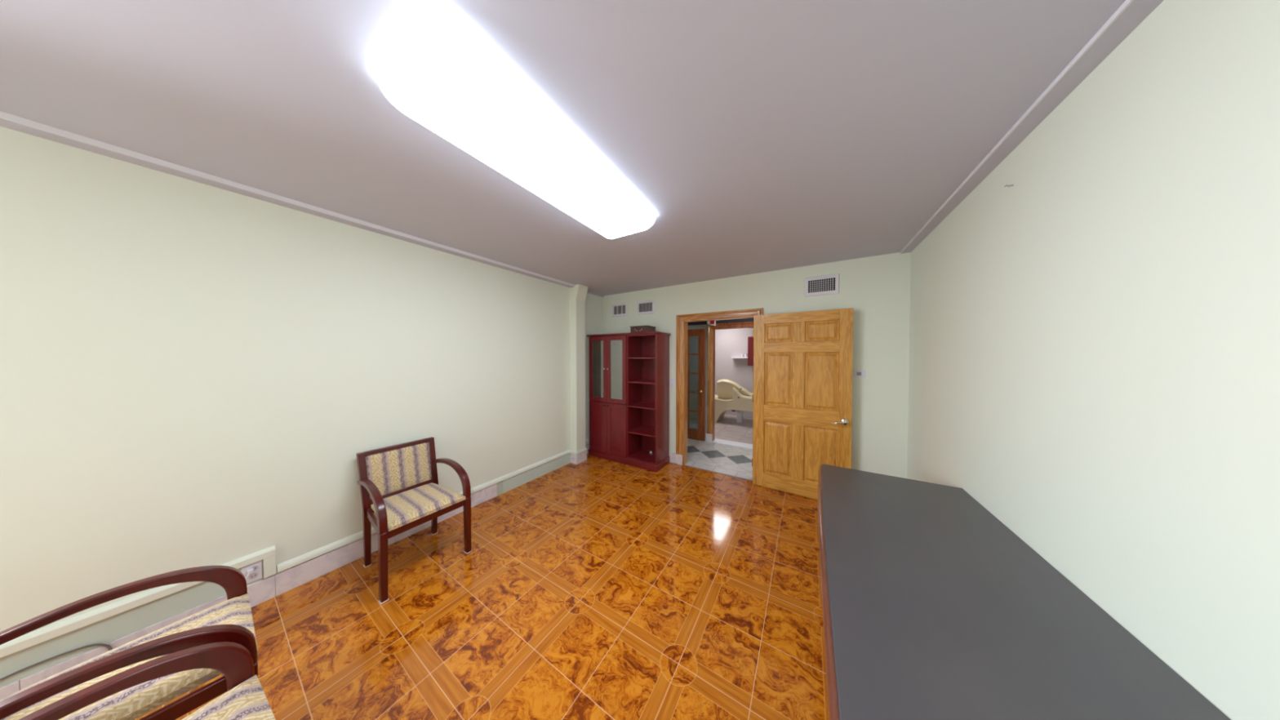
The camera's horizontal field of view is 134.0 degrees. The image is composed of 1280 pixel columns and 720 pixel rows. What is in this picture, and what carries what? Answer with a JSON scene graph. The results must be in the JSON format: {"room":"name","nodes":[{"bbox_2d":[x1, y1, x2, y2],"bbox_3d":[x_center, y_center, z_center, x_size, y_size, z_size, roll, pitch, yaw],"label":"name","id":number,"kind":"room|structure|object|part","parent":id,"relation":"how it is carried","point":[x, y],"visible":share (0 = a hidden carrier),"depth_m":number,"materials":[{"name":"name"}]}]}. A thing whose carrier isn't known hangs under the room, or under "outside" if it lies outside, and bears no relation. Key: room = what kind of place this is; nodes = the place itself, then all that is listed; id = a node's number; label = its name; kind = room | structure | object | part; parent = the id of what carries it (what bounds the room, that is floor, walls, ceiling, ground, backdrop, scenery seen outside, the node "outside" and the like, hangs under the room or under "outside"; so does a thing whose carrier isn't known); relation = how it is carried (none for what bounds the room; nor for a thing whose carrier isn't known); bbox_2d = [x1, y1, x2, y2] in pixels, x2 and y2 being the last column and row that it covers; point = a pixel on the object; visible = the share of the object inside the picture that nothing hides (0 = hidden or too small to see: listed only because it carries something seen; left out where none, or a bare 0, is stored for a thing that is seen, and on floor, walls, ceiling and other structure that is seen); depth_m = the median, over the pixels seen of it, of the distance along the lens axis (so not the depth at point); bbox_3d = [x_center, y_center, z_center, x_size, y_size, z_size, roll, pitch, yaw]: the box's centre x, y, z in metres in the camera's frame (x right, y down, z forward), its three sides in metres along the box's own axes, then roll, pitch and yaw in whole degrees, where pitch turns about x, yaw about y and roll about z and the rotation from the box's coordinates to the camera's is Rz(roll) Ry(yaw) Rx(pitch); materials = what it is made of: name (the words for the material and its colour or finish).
{"room":"office","nodes":[
{"label":"office","id":0,"kind":"room"},
{"bbox_2d":[0,126,602,634],"bbox_3d":[-2.001,0.255,2.227,0.120,2.512,5.420,1,1,32],"label":"wall","id":1,"kind":"structure","parent":0,"point":[193,374],"depth_m":1.51,"materials":[{"name":"paint"}]},
{"bbox_2d":[240,560,262,583],"bbox_3d":[-2.307,1.264,1.614,0.009,0.112,0.072,1,1,32],"label":"wall outlet","id":2,"kind":"object","parent":1,"relation":"attached to","point":[257,566],"visible":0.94,"depth_m":1.62,"materials":[{"name":"white plastic"}]},
{"bbox_2d":[226,567,253,600],"bbox_3d":[-2.330,1.351,1.536,0.034,0.236,0.170,1,1,32],"label":"plug","id":3,"kind":"object","parent":2,"relation":"in","point":[251,571],"visible":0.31,"depth_m":1.59,"materials":[{"name":"white plastic"}]},
{"bbox_2d":[248,564,257,570],"bbox_3d":[-2.302,1.242,1.617,0.003,0.033,0.033,1,1,32],"label":"socket","id":4,"kind":"object","parent":2,"relation":"attached to","point":[255,566],"depth_m":1.62,"materials":[{"name":"plastic"}]},
{"bbox_2d":[248,572,257,578],"bbox_3d":[-2.302,1.286,1.618,0.003,0.033,0.033,1,1,32],"label":"socket","id":5,"kind":"object","parent":2,"relation":"attached to","point":[254,575],"depth_m":1.62,"materials":[{"name":"plastic"}]},
{"bbox_2d":[0,111,574,287],"bbox_3d":[-2.104,-0.981,1.840,0.088,0.028,4.450,1,1,32],"label":"trim","id":6,"kind":"structure","parent":1,"relation":"attached to","point":[5,123],"depth_m":1.48,"materials":[{"name":"paint"}]},
{"bbox_2d":[0,440,589,700],"bbox_3d":[-1.907,1.303,2.193,0.176,0.317,5.190,1,1,32],"label":"baseboard","id":7,"kind":"structure","parent":1,"relation":"attached to","point":[116,624],"depth_m":1.41,"materials":[{"name":"stone"}]},
{"bbox_3d":[-1.957,1.293,2.183,0.020,0.045,1.156,1,1,32],"label":"lip moulding","id":8,"kind":"part","parent":7,"relation":"part of","materials":[{"name":"paint"}]},
{"bbox_3d":[-1.311,1.278,3.231,0.020,0.045,1.298,1,1,32],"label":"lip moulding","id":9,"kind":"part","parent":7,"relation":"part of","materials":[{"name":"paint"}]},
{"bbox_3d":[-0.860,1.280,3.831,0.116,0.030,0.208,1,1,32],"label":"lip moulding","id":10,"kind":"part","parent":7,"relation":"part of","materials":[{"name":"paint"}]},
{"bbox_2d":[586,291,604,297],"bbox_3d":[-0.748,-1.027,4.163,0.035,0.018,0.570,1,1,32],"label":"trim","id":11,"kind":"structure","parent":1,"relation":"attached to","point":[589,292],"depth_m":4.22,"materials":[{"name":"paint"}]},
{"bbox_2d":[133,413,828,719],"bbox_3d":[0.523,1.476,2.777,4.400,0.051,8.770,1,1,32],"label":"floor","id":12,"kind":"structure","parent":0,"point":[594,588],"depth_m":1.58,"materials":[{"name":"brown tile"}]},
{"bbox_2d":[0,643,112,680],"bbox_3d":[-2.636,1.388,1.070,0.017,0.178,0.513,1,1,32],"label":"cable","id":13,"kind":"object","parent":12,"relation":"on","point":[109,647],"visible":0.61,"depth_m":1.20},
{"bbox_2d":[0,564,257,719],"bbox_3d":[-1.714,1.087,0.848,0.521,0.797,0.581,1,1,32],"label":"armchair","id":14,"kind":"object","parent":12,"relation":"on","point":[231,620],"visible":0.77,"depth_m":0.86,"materials":[{"name":"brown wood"}]},
{"bbox_3d":[-1.905,0.946,0.978,0.043,0.234,0.558,1,1,30],"label":"armrest","id":15,"kind":"part","parent":14,"relation":"part of","materials":[{"name":"brown wood"}]},
{"bbox_3d":[-1.513,0.950,0.730,0.043,0.234,0.558,1,1,35],"label":"armrest","id":16,"kind":"part","parent":14,"relation":"part of","materials":[{"name":"brown wood"}]},
{"bbox_3d":[-1.508,1.091,0.761,0.020,0.048,0.410,1,1,37],"label":"seat rail","id":17,"kind":"part","parent":14,"relation":"part of","materials":[{"name":"brown wood"}]},
{"bbox_3d":[-1.370,1.274,0.946,0.038,0.420,0.048,1,1,32],"label":"leg","id":18,"kind":"part","parent":14,"relation":"part of","materials":[{"name":"brown wood"}]},
{"bbox_2d":[18,641,275,719],"bbox_3d":[-1.214,1.092,0.543,0.521,0.797,0.581,1,1,28],"label":"armchair","id":19,"kind":"object","parent":12,"relation":"on","point":[245,699],"visible":1,"depth_m":0.79,"materials":[{"name":"brown wood"}]},
{"bbox_3d":[-1.184,1.043,0.599,0.440,0.051,0.452,1,1,28],"label":"seat","id":20,"kind":"part","parent":19,"relation":"part of","materials":[{"name":"fabric"}]},
{"bbox_2d":[355,436,471,604],"bbox_3d":[-1.668,1.066,2.001,0.581,0.797,0.521,1,1,32],"label":"armchair","id":21,"kind":"object","parent":12,"relation":"on","point":[398,483],"visible":1,"depth_m":1.98,"materials":[{"name":"beige fabric"}]},
{"bbox_3d":[-1.973,1.068,1.942,0.124,0.796,0.044,1,1,32],"label":"leg","id":22,"kind":"part","parent":21,"relation":"part of","materials":[{"name":"brown wood"}]},
{"bbox_3d":[-1.753,1.073,1.793,0.410,0.048,0.020,1,1,36],"label":"seat rail","id":23,"kind":"part","parent":21,"relation":"part of","materials":[{"name":"brown wood"}]},
{"bbox_3d":[-1.781,0.931,1.796,0.558,0.234,0.043,1,1,34],"label":"armrest","id":24,"kind":"part","parent":21,"relation":"part of","materials":[{"name":"brown wood"}]},
{"bbox_3d":[-1.570,1.261,1.660,0.048,0.420,0.038,1,1,32],"label":"leg","id":25,"kind":"part","parent":21,"relation":"part of","materials":[{"name":"brown wood"}]},
{"bbox_3d":[-1.898,0.679,2.135,0.038,0.027,0.395,1,1,32],"label":"rail","id":26,"kind":"part","parent":21,"relation":"part of","materials":[{"name":"brown wood"}]},
{"bbox_3d":[-1.862,0.843,2.117,0.097,0.299,0.390,1,1,32],"label":"backrest","id":27,"kind":"part","parent":21,"relation":"part of","materials":[{"name":"fabric"}]},
{"bbox_3d":[-1.830,1.015,2.100,0.038,0.040,0.378,1,1,32],"label":"rail","id":28,"kind":"part","parent":21,"relation":"part of","materials":[{"name":"brown wood"}]},
{"bbox_3d":[-1.613,1.019,1.966,0.452,0.051,0.440,1,1,32],"label":"seat","id":29,"kind":"part","parent":21,"relation":"part of","materials":[{"name":"fabric"}]},
{"bbox_3d":[-1.442,1.071,1.861,0.028,0.048,0.444,1,1,32],"label":"seat rail","id":30,"kind":"part","parent":21,"relation":"part of","materials":[{"name":"brown wood"}]},
{"bbox_3d":[-1.752,1.062,2.300,0.124,0.796,0.044,1,1,32],"label":"leg","id":31,"kind":"part","parent":21,"relation":"part of","materials":[{"name":"brown wood"}]},
{"bbox_3d":[-1.538,0.924,2.190,0.558,0.234,0.043,1,1,29],"label":"armrest","id":32,"kind":"part","parent":21,"relation":"part of","materials":[{"name":"brown wood"}]},
{"bbox_3d":[-1.317,1.254,2.070,0.048,0.420,0.038,1,1,32],"label":"leg","id":33,"kind":"part","parent":21,"relation":"part of","materials":[{"name":"brown wood"}]},
{"bbox_2d":[586,331,671,472],"bbox_3d":[-0.188,0.530,3.916,1.186,1.802,0.420,1,1,32],"label":"bookcase","id":34,"kind":"object","parent":12,"relation":"on","point":[629,372],"visible":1,"depth_m":3.85,"materials":[{"name":"red wood"}]},
{"bbox_3d":[-0.612,0.132,3.966,0.332,0.948,0.019,1,1,32],"label":"glass door","id":35,"kind":"part","parent":34,"relation":"part of","materials":[{"name":"red wood"}]},
{"bbox_3d":[-0.612,0.132,3.966,0.214,0.830,0.004,1,1,32],"label":"pane","id":36,"kind":"part","parent":34,"relation":"part of","materials":[{"name":"clear glass"}]},
{"bbox_3d":[-0.610,0.974,3.984,0.220,0.612,0.009,1,1,32],"label":"panel","id":37,"kind":"part","parent":34,"relation":"part of","materials":[{"name":"red wood"}]},
{"bbox_3d":[-0.612,0.974,3.981,0.332,0.724,0.019,1,1,32],"label":"cupboard door","id":38,"kind":"part","parent":34,"relation":"part of","materials":[{"name":"red wood"}]},
{"bbox_3d":[-0.357,0.307,4.062,0.632,0.018,0.323,1,1,32],"label":"shelf","id":39,"kind":"part","parent":34,"relation":"part of","materials":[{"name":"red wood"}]},
{"bbox_3d":[-0.327,0.135,3.791,0.332,0.948,0.019,1,1,32],"label":"glass door","id":40,"kind":"part","parent":34,"relation":"part of","materials":[{"name":"red wood"}]},
{"bbox_3d":[-0.327,0.977,3.806,0.332,0.724,0.019,1,1,32],"label":"cupboard door","id":41,"kind":"part","parent":34,"relation":"part of","materials":[{"name":"red wood"}]},
{"bbox_3d":[-0.325,0.977,3.808,0.220,0.612,0.009,1,1,32],"label":"panel","id":42,"kind":"part","parent":34,"relation":"part of","materials":[{"name":"red wood"}]},
{"bbox_3d":[-0.185,-0.359,3.905,1.186,0.024,0.409,1,1,32],"label":"panel","id":43,"kind":"part","parent":34,"relation":"part of","materials":[{"name":"red wood"}]},
{"bbox_3d":[-0.075,0.495,4.086,1.090,1.690,0.010,1,1,32],"label":"panel","id":44,"kind":"part","parent":34,"relation":"part of","materials":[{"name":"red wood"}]},
{"bbox_3d":[0.021,-0.332,3.592,0.422,0.020,0.020,1,1,32],"label":"frieze rail","id":45,"kind":"part","parent":34,"relation":"part of","materials":[{"name":"red wood"}]},
{"bbox_3d":[0.112,1.337,3.767,0.422,0.018,0.363,1,1,32],"label":"panel","id":46,"kind":"part","parent":34,"relation":"part of","materials":[{"name":"red wood"}]},
{"bbox_3d":[0.112,0.988,3.762,0.422,0.018,0.360,1,1,32],"label":"shelf","id":47,"kind":"part","parent":34,"relation":"part of","materials":[{"name":"red wood"}]},
{"bbox_3d":[0.112,0.630,3.756,0.422,0.018,0.360,1,1,32],"label":"shelf","id":48,"kind":"part","parent":34,"relation":"part of","materials":[{"name":"red wood"}]},
{"bbox_3d":[0.112,0.300,3.750,0.422,0.018,0.360,1,1,32],"label":"shelf","id":49,"kind":"part","parent":34,"relation":"part of","materials":[{"name":"red wood"}]},
{"bbox_3d":[0.112,-0.028,3.744,0.422,0.018,0.360,1,1,32],"label":"shelf","id":50,"kind":"part","parent":34,"relation":"part of","materials":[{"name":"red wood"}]},
{"bbox_2d":[630,325,655,332],"bbox_3d":[0.038,-0.415,3.758,0.280,0.094,0.241,1,1,32],"label":"box","id":51,"kind":"object","parent":34,"relation":"on","point":[637,328],"visible":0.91,"depth_m":3.67,"materials":[{"name":"brown wood"}]},
{"bbox_3d":[0.041,-0.455,3.762,0.280,0.015,0.230,1,1,32],"label":"lid","id":52,"kind":"part","parent":51,"relation":"part of","materials":[{"name":"brown wood"}]},
{"bbox_3d":[0.302,0.503,3.640,0.020,1.690,0.373,1,1,32],"label":"panel","id":53,"kind":"part","parent":34,"relation":"part of","materials":[{"name":"red wood"}]},
{"bbox_2d":[715,378,753,422],"bbox_3d":[2.119,0.912,6.115,1.900,0.960,0.636,1,1,32],"label":"bed","id":54,"kind":"object","parent":12,"relation":"on","point":[731,395],"visible":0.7,"depth_m":5.95,"materials":[{"name":"white wood"}]},
{"bbox_3d":[2.549,1.234,5.865,0.600,0.325,0.100,1,1,32],"label":"under frame","id":55,"kind":"part","parent":54,"relation":"part of","materials":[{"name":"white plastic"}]},
{"bbox_2d":[817,463,1231,719],"bbox_3d":[0.739,1.143,0.413,0.750,0.700,3.345,1,1,32],"label":"table","id":56,"kind":"object","parent":12,"relation":"on","point":[933,607],"visible":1,"depth_m":0.80,"materials":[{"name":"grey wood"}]},
{"bbox_2d":[0,0,1125,295],"bbox_3d":[-0.457,-1.023,1.193,3.890,0.080,5.320,1,1,32],"label":"ceiling","id":57,"kind":"structure","parent":0,"point":[757,136],"depth_m":1.04,"materials":[{"name":"paint"}]},
{"bbox_2d":[376,4,655,239],"bbox_3d":[-0.398,-0.930,1.407,0.430,0.115,1.345,1,1,30],"label":"ceiling light","id":58,"kind":"object","parent":57,"relation":"attached to","point":[437,73],"visible":1,"depth_m":1.00,"materials":[{"name":"white plastic"}]},
{"bbox_2d":[569,284,587,454],"bbox_3d":[-0.851,0.202,3.808,0.175,2.462,0.180,1,1,32],"label":"pilaster","id":59,"kind":"object","parent":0,"point":[578,293],"visible":0.82,"depth_m":3.76,"materials":[{"name":"paint"}]},
{"bbox_2d":[687,321,745,433],"bbox_3d":[1.692,0.221,4.460,4.200,2.400,0.100,1,1,32],"label":"door frame","id":60,"kind":"structure","parent":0,"point":[705,326],"depth_m":4.74,"materials":[{"name":"wood"}]},
{"bbox_2d":[687,328,705,440],"bbox_3d":[0.780,0.431,4.903,0.790,1.952,0.095,1,1,32],"label":"door","id":61,"kind":"structure","parent":60,"relation":"in","point":[695,337],"depth_m":4.79,"materials":[{"name":"brown wood"}]},
{"bbox_3d":[0.795,-0.484,4.911,0.548,0.122,0.037,1,1,32],"label":"rail","id":62,"kind":"part","parent":61,"relation":"part of","materials":[{"name":"brown wood"}]},
{"bbox_3d":[0.795,1.321,4.943,0.548,0.172,0.037,1,1,32],"label":"rail","id":63,"kind":"part","parent":61,"relation":"part of","materials":[{"name":"brown wood"}]},
{"bbox_3d":[0.957,0.740,4.831,0.163,0.339,0.005,1,1,32],"label":"pane","id":64,"kind":"part","parent":61,"relation":"part of","materials":[{"name":"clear glass"}]},
{"bbox_3d":[0.957,1.074,4.837,0.163,0.324,0.005,1,1,32],"label":"pane","id":65,"kind":"part","parent":61,"relation":"part of","materials":[{"name":"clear glass"}]},
{"bbox_3d":[0.957,-0.263,4.813,0.163,0.314,0.005,1,1,32],"label":"pane","id":66,"kind":"part","parent":61,"relation":"part of","materials":[{"name":"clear glass"}]},
{"bbox_3d":[0.957,0.066,4.819,0.163,0.340,0.005,1,1,32],"label":"pane","id":67,"kind":"part","parent":61,"relation":"part of","materials":[{"name":"clear glass"}]},
{"bbox_3d":[0.957,0.403,4.825,0.163,0.331,0.005,1,1,32],"label":"pane","id":68,"kind":"part","parent":61,"relation":"part of","materials":[{"name":"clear glass"}]},
{"bbox_2d":[706,320,715,325],"bbox_3d":[1.209,-0.624,4.605,0.130,0.094,0.081,1,1,32],"label":"alarm box","id":69,"kind":"object","parent":60,"relation":"attached to","point":[709,322],"visible":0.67,"depth_m":4.57,"materials":[{"name":"white plastic"}]},
{"bbox_2d":[688,318,753,325],"bbox_3d":[1.748,-0.775,4.342,3.600,0.324,0.012,1,1,32],"label":"window","id":70,"kind":"structure","parent":60,"relation":"in","point":[742,320],"depth_m":4.53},
{"bbox_2d":[705,321,753,448],"bbox_3d":[1.659,0.404,4.513,1.090,2.032,0.210,1,1,32],"label":"trim","id":71,"kind":"structure","parent":60,"relation":"attached to","point":[710,435],"depth_m":4.67,"materials":[{"name":"brown wood"}]},
{"bbox_3d":[1.210,0.334,4.686,0.088,1.890,0.026,1,1,32],"label":"casing","id":72,"kind":"part","parent":71,"relation":"part of","materials":[{"name":"brown wood"}]},
{"bbox_3d":[1.623,-0.565,4.414,1.064,0.090,0.026,1,1,32],"label":"casing","id":73,"kind":"part","parent":71,"relation":"part of","materials":[{"name":"brown wood"}]},
{"bbox_3d":[1.672,1.409,4.522,0.878,0.021,0.210,1,1,32],"label":"sill","id":74,"kind":"part","parent":71,"relation":"part of","materials":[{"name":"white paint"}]},
{"bbox_2d":[715,328,753,417],"bbox_3d":[2.245,0.192,5.546,4.500,2.420,2.330,1,1,32],"label":"wall","id":75,"kind":"structure","parent":0,"point":[729,343],"depth_m":6.78,"materials":[{"name":"paint"}]},
{"bbox_2d":[731,356,747,358],"bbox_3d":[2.546,-0.057,6.537,0.635,0.042,0.200,1,1,32],"label":"wall shelf","id":76,"kind":"object","parent":75,"relation":"attached to","point":[731,357],"visible":0.56,"depth_m":6.52,"materials":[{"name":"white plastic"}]},
{"bbox_2d":[747,336,753,365],"bbox_3d":[2.834,-0.206,6.284,0.600,0.670,0.324,1,1,32],"label":"upper cabinet","id":77,"kind":"object","parent":75,"relation":"attached to","point":[750,340],"visible":0.23,"depth_m":6.29,"materials":[{"name":"red wood"}]},
{"bbox_2d":[602,252,911,478],"bbox_3d":[0.966,0.232,3.521,3.650,2.512,0.100,1,1,32],"label":"wall","id":78,"kind":"structure","parent":0,"point":[877,288],"depth_m":2.71,"materials":[{"name":"paint"}]},
{"bbox_2d":[611,302,626,317],"bbox_3d":[-0.327,-0.776,4.233,0.293,0.197,0.016,1,1,32],"label":"air vent","id":79,"kind":"object","parent":78,"relation":"in","point":[619,309],"visible":1,"depth_m":4.23,"materials":[{"name":"white plastic"}]},
{"bbox_2d":[637,299,654,315],"bbox_3d":[0.084,-0.771,3.980,0.293,0.194,0.016,1,1,32],"label":"air vent","id":80,"kind":"object","parent":78,"relation":"in","point":[646,307],"visible":1,"depth_m":3.98,"materials":[{"name":"white plastic"}]},
{"bbox_2d":[669,377,674,386],"bbox_3d":[0.442,0.313,3.778,0.070,0.114,0.016,1,1,32],"label":"light switch","id":81,"kind":"object","parent":78,"relation":"attached to","point":[671,380],"visible":1,"depth_m":3.78,"materials":[{"name":"white plastic"}]},
{"bbox_2d":[669,452,682,465],"bbox_3d":[1.446,1.375,3.174,2.443,0.138,0.022,1,1,32],"label":"baseboard","id":82,"kind":"structure","parent":78,"relation":"attached to","point":[674,458],"depth_m":3.76,"materials":[{"name":"stone"}]},
{"bbox_2d":[675,307,763,480],"bbox_3d":[0.994,0.416,3.498,1.096,2.045,0.136,1,1,32],"label":"trim","id":83,"kind":"structure","parent":78,"relation":"attached to","point":[682,321],"depth_m":3.69,"materials":[{"name":"brown wood"}]},
{"bbox_3d":[0.545,0.346,3.709,0.102,1.900,0.026,1,1,32],"label":"casing","id":84,"kind":"part","parent":83,"relation":"part of","materials":[{"name":"brown wood"}]},
{"bbox_3d":[0.965,-0.557,3.434,1.096,0.097,0.026,1,1,32],"label":"casing","id":85,"kind":"part","parent":83,"relation":"part of","materials":[{"name":"brown wood"}]},
{"bbox_3d":[1.387,0.425,3.191,0.096,2.038,0.026,1,1,32],"label":"casing","id":86,"kind":"part","parent":83,"relation":"part of","materials":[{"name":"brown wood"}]},
{"bbox_2d":[751,307,853,499],"bbox_3d":[1.670,0.468,2.876,0.916,1.951,0.101,1,1,34],"label":"door","id":87,"kind":"structure","parent":78,"relation":"in","point":[802,394],"depth_m":2.87,"materials":[{"name":"brown wood"}]},
{"bbox_3d":[1.529,0.983,3.019,0.280,0.588,0.030,1,1,34],"label":"panel","id":88,"kind":"part","parent":87,"relation":"part of","materials":[{"name":"brown wood"}]},
{"bbox_3d":[1.529,-0.301,2.996,0.280,0.207,0.030,1,1,34],"label":"panel","id":89,"kind":"part","parent":87,"relation":"part of","materials":[{"name":"brown wood"}]},
{"bbox_3d":[1.529,0.212,3.005,0.280,0.590,0.030,1,1,34],"label":"panel","id":90,"kind":"part","parent":87,"relation":"part of","materials":[{"name":"brown wood"}]},
{"bbox_3d":[1.696,1.361,2.913,0.684,0.164,0.036,1,1,34],"label":"rail","id":91,"kind":"part","parent":87,"relation":"part of","materials":[{"name":"brown wood"}]},
{"bbox_3d":[1.696,0.600,2.900,0.684,0.182,0.036,1,1,34],"label":"rail","id":92,"kind":"part","parent":87,"relation":"part of","materials":[{"name":"brown wood"}]},
{"bbox_3d":[1.696,-0.139,2.886,0.684,0.115,0.036,1,1,34],"label":"rail","id":93,"kind":"part","parent":87,"relation":"part of","materials":[{"name":"brown wood"}]},
{"bbox_3d":[1.696,-0.456,2.881,0.684,0.105,0.036,1,1,34],"label":"rail","id":94,"kind":"part","parent":87,"relation":"part of","materials":[{"name":"brown wood"}]},
{"bbox_3d":[1.859,0.987,2.800,0.295,0.588,0.030,1,1,34],"label":"panel","id":95,"kind":"part","parent":87,"relation":"part of","materials":[{"name":"brown wood"}]},
{"bbox_3d":[1.859,0.216,2.786,0.295,0.590,0.030,1,1,34],"label":"panel","id":96,"kind":"part","parent":87,"relation":"part of","materials":[{"name":"brown wood"}]},
{"bbox_3d":[1.859,-0.298,2.777,0.295,0.207,0.030,1,1,34],"label":"panel","id":97,"kind":"part","parent":87,"relation":"part of","materials":[{"name":"brown wood"}]},
{"bbox_3d":[1.963,0.608,2.662,0.134,0.066,0.065,1,1,34],"label":"lever handle","id":98,"kind":"part","parent":87,"relation":"part of","materials":[{"name":"silver metal"}]},
{"bbox_2d":[804,273,839,297],"bbox_3d":[1.907,-0.784,2.854,0.304,0.204,0.016,1,1,32],"label":"air vent","id":99,"kind":"object","parent":78,"relation":"in","point":[825,284],"visible":1,"depth_m":2.85,"materials":[{"name":"white plastic"}]},
{"bbox_2d":[852,369,865,377],"bbox_3d":[2.181,0.137,2.704,0.100,0.072,0.010,1,1,32],"label":"wall control","id":100,"kind":"object","parent":78,"relation":"attached to","point":[855,373],"visible":1,"depth_m":2.70,"materials":[{"name":"white plastic"}]},
{"bbox_2d":[906,0,1279,719],"bbox_3d":[1.173,0.289,0.268,0.120,2.512,5.420,1,1,32],"label":"wall","id":101,"kind":"structure","parent":0,"point":[1095,335],"depth_m":0.77,"materials":[{"name":"paint"}]},
{"bbox_2d":[899,0,1163,253],"bbox_3d":[1.098,-0.960,0.304,0.069,0.015,5.200,1,1,32],"label":"trim","id":102,"kind":"structure","parent":101,"relation":"attached to","point":[1137,11],"depth_m":0.99,"materials":[{"name":"paint"}]}
]}

